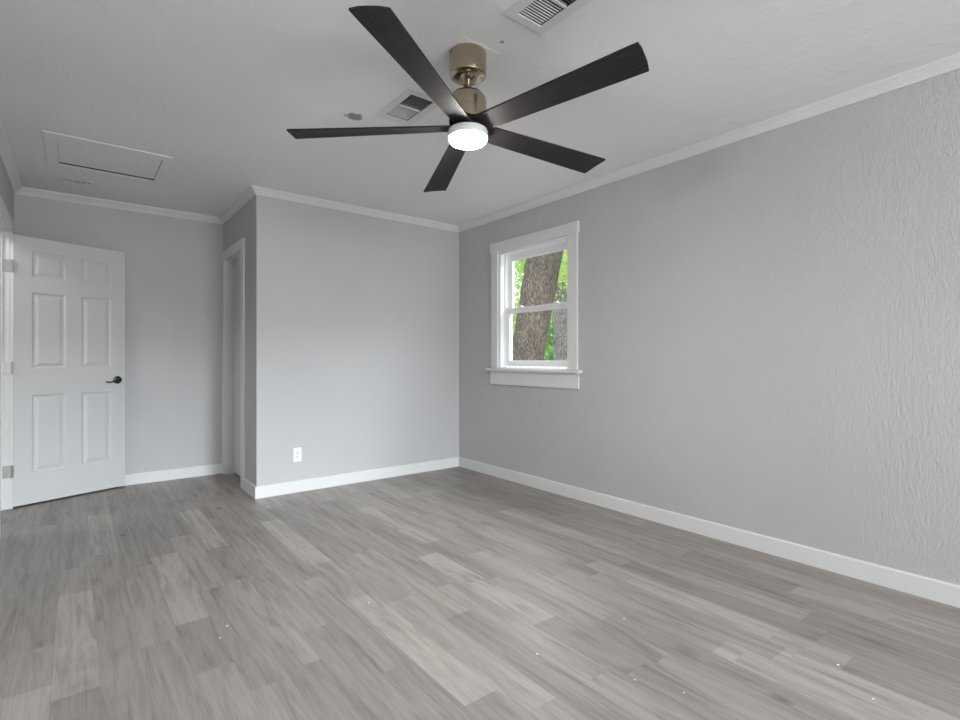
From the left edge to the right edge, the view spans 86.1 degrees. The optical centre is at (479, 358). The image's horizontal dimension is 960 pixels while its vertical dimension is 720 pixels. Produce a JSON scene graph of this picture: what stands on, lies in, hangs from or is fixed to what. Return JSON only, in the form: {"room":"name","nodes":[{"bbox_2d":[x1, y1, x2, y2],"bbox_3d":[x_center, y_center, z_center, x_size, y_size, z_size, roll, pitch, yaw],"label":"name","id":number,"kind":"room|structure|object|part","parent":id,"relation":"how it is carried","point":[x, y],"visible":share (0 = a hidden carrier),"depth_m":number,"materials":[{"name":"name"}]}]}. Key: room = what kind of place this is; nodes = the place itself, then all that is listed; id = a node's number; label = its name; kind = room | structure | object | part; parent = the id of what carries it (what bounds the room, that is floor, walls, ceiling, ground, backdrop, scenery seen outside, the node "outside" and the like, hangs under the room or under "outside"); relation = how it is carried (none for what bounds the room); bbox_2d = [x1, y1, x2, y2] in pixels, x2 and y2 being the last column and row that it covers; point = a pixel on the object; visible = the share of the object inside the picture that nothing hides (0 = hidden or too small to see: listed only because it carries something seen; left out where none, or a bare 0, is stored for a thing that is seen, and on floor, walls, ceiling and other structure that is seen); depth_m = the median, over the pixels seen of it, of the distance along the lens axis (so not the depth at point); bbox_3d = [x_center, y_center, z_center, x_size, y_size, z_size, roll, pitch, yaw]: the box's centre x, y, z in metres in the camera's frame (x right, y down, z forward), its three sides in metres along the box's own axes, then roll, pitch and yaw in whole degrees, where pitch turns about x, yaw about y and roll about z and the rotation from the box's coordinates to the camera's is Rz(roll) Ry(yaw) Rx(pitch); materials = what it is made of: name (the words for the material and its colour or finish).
{"room":"empty bedroom","nodes":[
{"label":"empty bedroom","id":0,"kind":"room"},
{"bbox_2d":[0,157,13,222],"bbox_3d":[-1.052,-0.116,0.636,0.115,2.440,8.500,0,0,-38],"label":"wall","id":1,"kind":"structure","parent":0,"point":[6,192],"depth_m":3.58,"materials":[{"name":"grey paint"}]},
{"bbox_2d":[0,195,13,537],"bbox_3d":[-3.231,0.052,3.416,0.132,2.102,0.934,0,0,-38],"label":"door frame","id":2,"kind":"structure","parent":1,"relation":"attached to","point":[5,233],"depth_m":3.74,"materials":[{"name":"white paint"}]},
{"bbox_2d":[2,234,124,506],"bbox_3d":[-3.235,0.092,4.055,0.087,1.995,0.803,0,0,30],"label":"door","id":3,"kind":"structure","parent":2,"relation":"attached to","point":[67,368],"depth_m":4.04,"materials":[{"name":"white paint"}]},
{"bbox_3d":[-3.444,-0.675,3.741,0.054,0.090,0.002,0,0,-38],"label":"hinge plate","id":4,"kind":"part","parent":3,"relation":"part of","materials":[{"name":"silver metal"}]},
{"bbox_3d":[-3.444,0.070,3.741,0.054,0.090,0.002,0,0,-38],"label":"hinge plate","id":5,"kind":"part","parent":3,"relation":"part of","materials":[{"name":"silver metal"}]},
{"bbox_3d":[-3.444,0.830,3.741,0.054,0.090,0.002,0,0,-38],"label":"hinge plate","id":6,"kind":"part","parent":3,"relation":"part of","materials":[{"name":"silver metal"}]},
{"bbox_3d":[-3.053,0.185,4.342,0.044,0.066,0.066,0,0,30],"label":"handle","id":7,"kind":"part","parent":3,"relation":"part of","materials":[{"name":"brown metal"}]},
{"bbox_2d":[0,119,21,193],"bbox_3d":[-0.988,-1.309,0.686,0.048,0.054,8.499,0,0,-38],"label":"crown molding","id":8,"kind":"structure","parent":1,"relation":"attached to","point":[5,153],"depth_m":3.42,"materials":[{"name":"white paint"}]},
{"bbox_2d":[14,194,223,473],"bbox_3d":[-2.848,-0.116,4.733,4.782,2.440,0.160,0,0,-38],"label":"wall","id":9,"kind":"structure","parent":0,"point":[173,265],"depth_m":4.63,"materials":[{"name":"grey paint"}]},
{"bbox_2d":[15,187,222,223],"bbox_3d":[-3.034,-1.309,4.453,1.494,0.054,0.048,0,0,-38],"label":"crown molding","id":10,"kind":"structure","parent":9,"relation":"attached to","point":[26,191],"depth_m":4.38,"materials":[{"name":"white paint"}]},
{"bbox_2d":[118,463,221,486],"bbox_3d":[-3.045,1.056,4.467,1.494,0.094,0.014,0,0,-38],"label":"baseboard","id":11,"kind":"structure","parent":9,"relation":"attached to","point":[179,473],"depth_m":4.66,"materials":[{"name":"white paint"}]},
{"bbox_2d":[224,198,252,483],"bbox_3d":[-2.099,-0.116,4.567,0.115,2.440,1.027,0,0,-38],"label":"wall","id":12,"kind":"structure","parent":0,"point":[239,226],"depth_m":4.25,"materials":[{"name":"grey paint"}]},
{"bbox_2d":[222,238,244,488],"bbox_3d":[-2.177,0.047,4.653,0.132,2.112,0.791,0,0,-38],"label":"door frame","id":13,"kind":"structure","parent":12,"relation":"attached to","point":[239,245],"depth_m":4.87,"materials":[{"name":"white paint"}]},
{"bbox_2d":[234,259,239,475],"bbox_3d":[-2.148,0.085,4.678,0.035,2.001,0.606,0,0,-38],"label":"door","id":14,"kind":"structure","parent":12,"relation":"in","point":[236,263],"depth_m":4.79,"materials":[{"name":"grey paint"}]},
{"bbox_2d":[219,185,255,223],"bbox_3d":[-2.113,-1.309,4.452,0.048,0.054,1.190,0,0,-38],"label":"crown molding","id":15,"kind":"structure","parent":12,"relation":"attached to","point":[249,193],"depth_m":4.38,"materials":[{"name":"white paint"}]},
{"bbox_2d":[243,479,255,498],"bbox_3d":[-1.863,1.056,4.163,0.014,0.094,0.358,0,0,-38],"label":"baseboard","id":16,"kind":"structure","parent":12,"relation":"attached to","point":[248,487],"depth_m":4.15,"materials":[{"name":"white paint"}]},
{"bbox_2d":[253,195,458,486],"bbox_3d":[-1.020,-0.116,4.690,1.963,2.440,0.115,0,0,-38],"label":"wall","id":17,"kind":"structure","parent":0,"point":[356,316],"depth_m":4.52,"materials":[{"name":"grey paint"}]},
{"bbox_2d":[293,447,301,461],"bbox_3d":[-1.503,0.795,4.231,0.070,0.115,0.008,0,0,-38],"label":"wall outlet","id":18,"kind":"object","parent":17,"relation":"attached to","point":[297,452],"visible":1,"depth_m":4.23,"materials":[{"name":"white plastic"}]},
{"bbox_2d":[252,185,458,231],"bbox_3d":[-0.988,-1.309,4.611,2.010,0.054,0.048,0,0,-38],"label":"crown molding","id":19,"kind":"structure","parent":17,"relation":"attached to","point":[261,191],"depth_m":4.49,"materials":[{"name":"white paint"}]},
{"bbox_2d":[255,457,458,498],"bbox_3d":[-0.986,1.056,4.635,1.976,0.094,0.014,0,0,-38],"label":"baseboard","id":20,"kind":"structure","parent":17,"relation":"attached to","point":[264,491],"depth_m":4.51,"materials":[{"name":"white paint"}]},
{"bbox_2d":[0,466,959,719],"bbox_3d":[-0.106,1.164,1.381,4.942,0.120,8.820,0,0,-38],"label":"floor","id":21,"kind":"structure","parent":0,"point":[116,603],"depth_m":2.18,"materials":[{"name":"grey laminate"}]},
{"bbox_2d":[0,0,959,225],"bbox_3d":[-0.106,-1.421,1.381,4.942,0.170,8.820,0,0,-38],"label":"ceiling","id":22,"kind":"structure","parent":0,"point":[215,87],"depth_m":2.46,"materials":[{"name":"white paint"}]},
{"bbox_2d":[42,130,173,186],"bbox_3d":[-2.528,-1.390,3.503,0.667,0.118,0.728,0,0,-38],"label":"attic hatch","id":23,"kind":"object","parent":22,"relation":"attached to","point":[62,151],"visible":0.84,"depth_m":3.49,"materials":[{"name":"white paint"}]},
{"bbox_3d":[-2.506,-1.343,3.486,0.548,0.005,0.497,0,0,-38],"label":"hatch panel","id":24,"kind":"part","parent":23,"relation":"part of","materials":[{"name":"white paint"}]},
{"bbox_2d":[376,88,437,125],"bbox_3d":[-0.380,-1.367,2.750,0.218,0.070,0.360,0,0,-38],"label":"ceiling vent","id":25,"kind":"object","parent":22,"relation":"in","point":[411,105],"visible":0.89,"depth_m":2.77,"materials":[{"name":"white metal"}]},
{"bbox_2d":[287,5,648,191],"bbox_3d":[-0.010,-1.136,2.261,1.499,0.400,1.530,0,0,-38],"label":"ceiling fan","id":26,"kind":"object","parent":22,"relation":"hanging from","point":[471,126],"visible":1,"depth_m":2.17,"materials":[{"name":"black wood"}]},
{"bbox_3d":[-0.470,-1.002,2.270,0.753,0.034,0.134,-1,-2,2],"label":"blade","id":27,"kind":"part","parent":26,"relation":"part of","materials":[{"name":"black wood"}]},
{"bbox_3d":[-0.198,-1.020,1.863,0.134,0.034,0.753,-2,-2,20],"label":"blade","id":28,"kind":"part","parent":26,"relation":"part of","materials":[{"name":"black wood"}]},
{"bbox_3d":[-0.166,-0.993,2.654,0.134,0.034,0.753,0,-2,-16],"label":"blade","id":29,"kind":"part","parent":26,"relation":"part of","materials":[{"name":"black wood"}]},
{"bbox_3d":[-0.053,-1.335,2.270,0.205,0.001,0.197,0,0,-38],"label":"mounting plate","id":30,"kind":"part","parent":26,"relation":"part of","materials":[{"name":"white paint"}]},
{"bbox_3d":[0.293,-1.006,2.484,0.753,0.034,0.134,0,-2,-34],"label":"blade","id":31,"kind":"part","parent":26,"relation":"part of","materials":[{"name":"black wood"}]},
{"bbox_3d":[0.273,-1.022,1.995,0.753,0.034,0.134,-2,-3,38],"label":"blade","id":32,"kind":"part","parent":26,"relation":"part of","materials":[{"name":"black wood"}]},
{"bbox_2d":[503,0,591,34],"bbox_3d":[0.281,-1.367,1.919,0.213,0.070,0.348,0,0,-38],"label":"ceiling vent","id":33,"kind":"object","parent":22,"relation":"in","point":[540,16],"visible":1,"depth_m":2.00,"materials":[{"name":"white metal"}]},
{"bbox_2d":[459,69,959,584],"bbox_3d":[1.723,-0.116,2.923,0.160,2.440,8.660,0,0,-38],"label":"wall","id":34,"kind":"structure","parent":0,"point":[769,322],"depth_m":2.88,"materials":[{"name":"grey paint"}]},
{"bbox_2d":[485,221,581,388],"bbox_3d":[0.479,-0.412,4.458,0.196,1.308,1.142,0,0,-38],"label":"window","id":35,"kind":"structure","parent":34,"relation":"in","point":[536,373],"depth_m":4.47,"materials":[{"name":"white paint"}]},
{"bbox_3d":[0.138,-0.443,4.791,0.017,1.070,0.087,0,0,-38],"label":"casing","id":36,"kind":"part","parent":35,"relation":"part of","materials":[{"name":"white paint"}]},
{"bbox_3d":[0.459,0.102,4.442,0.146,0.032,1.142,0,0,-38],"label":"sill","id":37,"kind":"part","parent":35,"relation":"part of","materials":[{"name":"white paint"}]},
{"bbox_3d":[0.502,-0.442,4.466,0.149,1.068,0.876,0,0,-38],"label":"frame","id":38,"kind":"part","parent":35,"relation":"part of","materials":[{"name":"white plastic"}]},
{"bbox_3d":[0.433,-1.022,4.413,0.022,0.088,1.073,0,0,-38],"label":"head casing","id":39,"kind":"part","parent":35,"relation":"part of","materials":[{"name":"white paint"}]},
{"bbox_3d":[0.503,-0.193,4.467,0.030,0.531,0.815,0,0,-38],"label":"sash","id":40,"kind":"part","parent":35,"relation":"part of","materials":[{"name":"white plastic"}]},
{"bbox_3d":[0.533,-0.685,4.491,0.028,0.537,0.815,0,0,-38],"label":"sash","id":41,"kind":"part","parent":35,"relation":"part of","materials":[{"name":"white plastic"}]},
{"bbox_3d":[0.732,-0.443,4.037,0.017,1.070,0.087,0,0,-38],"label":"casing","id":42,"kind":"part","parent":35,"relation":"part of","materials":[{"name":"white paint"}]},
{"bbox_2d":[458,52,959,231],"bbox_3d":[2.044,-1.309,2.347,0.048,0.054,7.357,0,0,-38],"label":"crown molding","id":43,"kind":"structure","parent":34,"relation":"attached to","point":[950,63],"depth_m":2.93,"materials":[{"name":"white paint"}]},
{"bbox_2d":[459,457,959,607],"bbox_3d":[2.057,1.056,2.357,0.014,0.094,7.357,0,0,-38],"label":"baseboard","id":44,"kind":"structure","parent":34,"relation":"attached to","point":[914,584],"depth_m":2.94,"materials":[{"name":"white paint"}]},
{"label":"outside","id":45,"kind":"structure","parent":0,"visible":0},
{"bbox_3d":[8.442,1.779,24.469,36.458,0.150,52.000,0,0,-38],"label":"ground","id":46,"kind":"structure","parent":45,"visible":0},
{"bbox_2d":[513,259,525,335],"bbox_3d":[0.572,-1.129,12.290,2.276,5.665,2.299,0,0,-8],"label":"tree","id":47,"kind":"object","parent":46,"relation":"on","point":[521,262],"visible":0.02,"depth_m":11.81,"materials":[{"name":"green plant"}]},
{"bbox_2d":[513,250,563,359],"bbox_3d":[1.547,-2.748,7.286,5.844,8.904,3.428,0,0,-9],"label":"tree","id":48,"kind":"object","parent":46,"relation":"on","point":[541,273],"visible":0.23,"depth_m":6.79,"materials":[{"name":"brown plant"}]},
{"bbox_2d":[513,262,565,354],"bbox_3d":[2.329,-3.379,24.014,5.512,10.792,5.968,0,0,-38],"label":"tree","id":49,"kind":"object","parent":46,"relation":"on","point":[518,286],"visible":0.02,"depth_m":22.85,"materials":[{"name":"green plant"}]},
{"bbox_2d":[544,310,553,360],"bbox_3d":[1.547,0.311,10.402,1.186,2.792,1.088,0,0,-13],"label":"shrub","id":50,"kind":"object","parent":46,"relation":"on","point":[549,350],"visible":0.07,"depth_m":10.26,"materials":[{"name":"green plant"}]},
{"bbox_2d":[544,264,566,360],"bbox_3d":[2.907,-1.980,17.566,2.912,7.367,2.882,0,0,-38],"label":"tree","id":51,"kind":"object","parent":46,"relation":"on","point":[564,282],"visible":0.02,"depth_m":17.19,"materials":[{"name":"green plant"}]},
{"bbox_2d":[552,250,566,360],"bbox_3d":[1.657,-0.637,9.146,1.460,4.681,1.236,0,0,30],"label":"tree","id":52,"kind":"object","parent":46,"relation":"on","point":[559,318],"visible":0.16,"depth_m":9.08,"materials":[{"name":"grey plant"}]}
]}

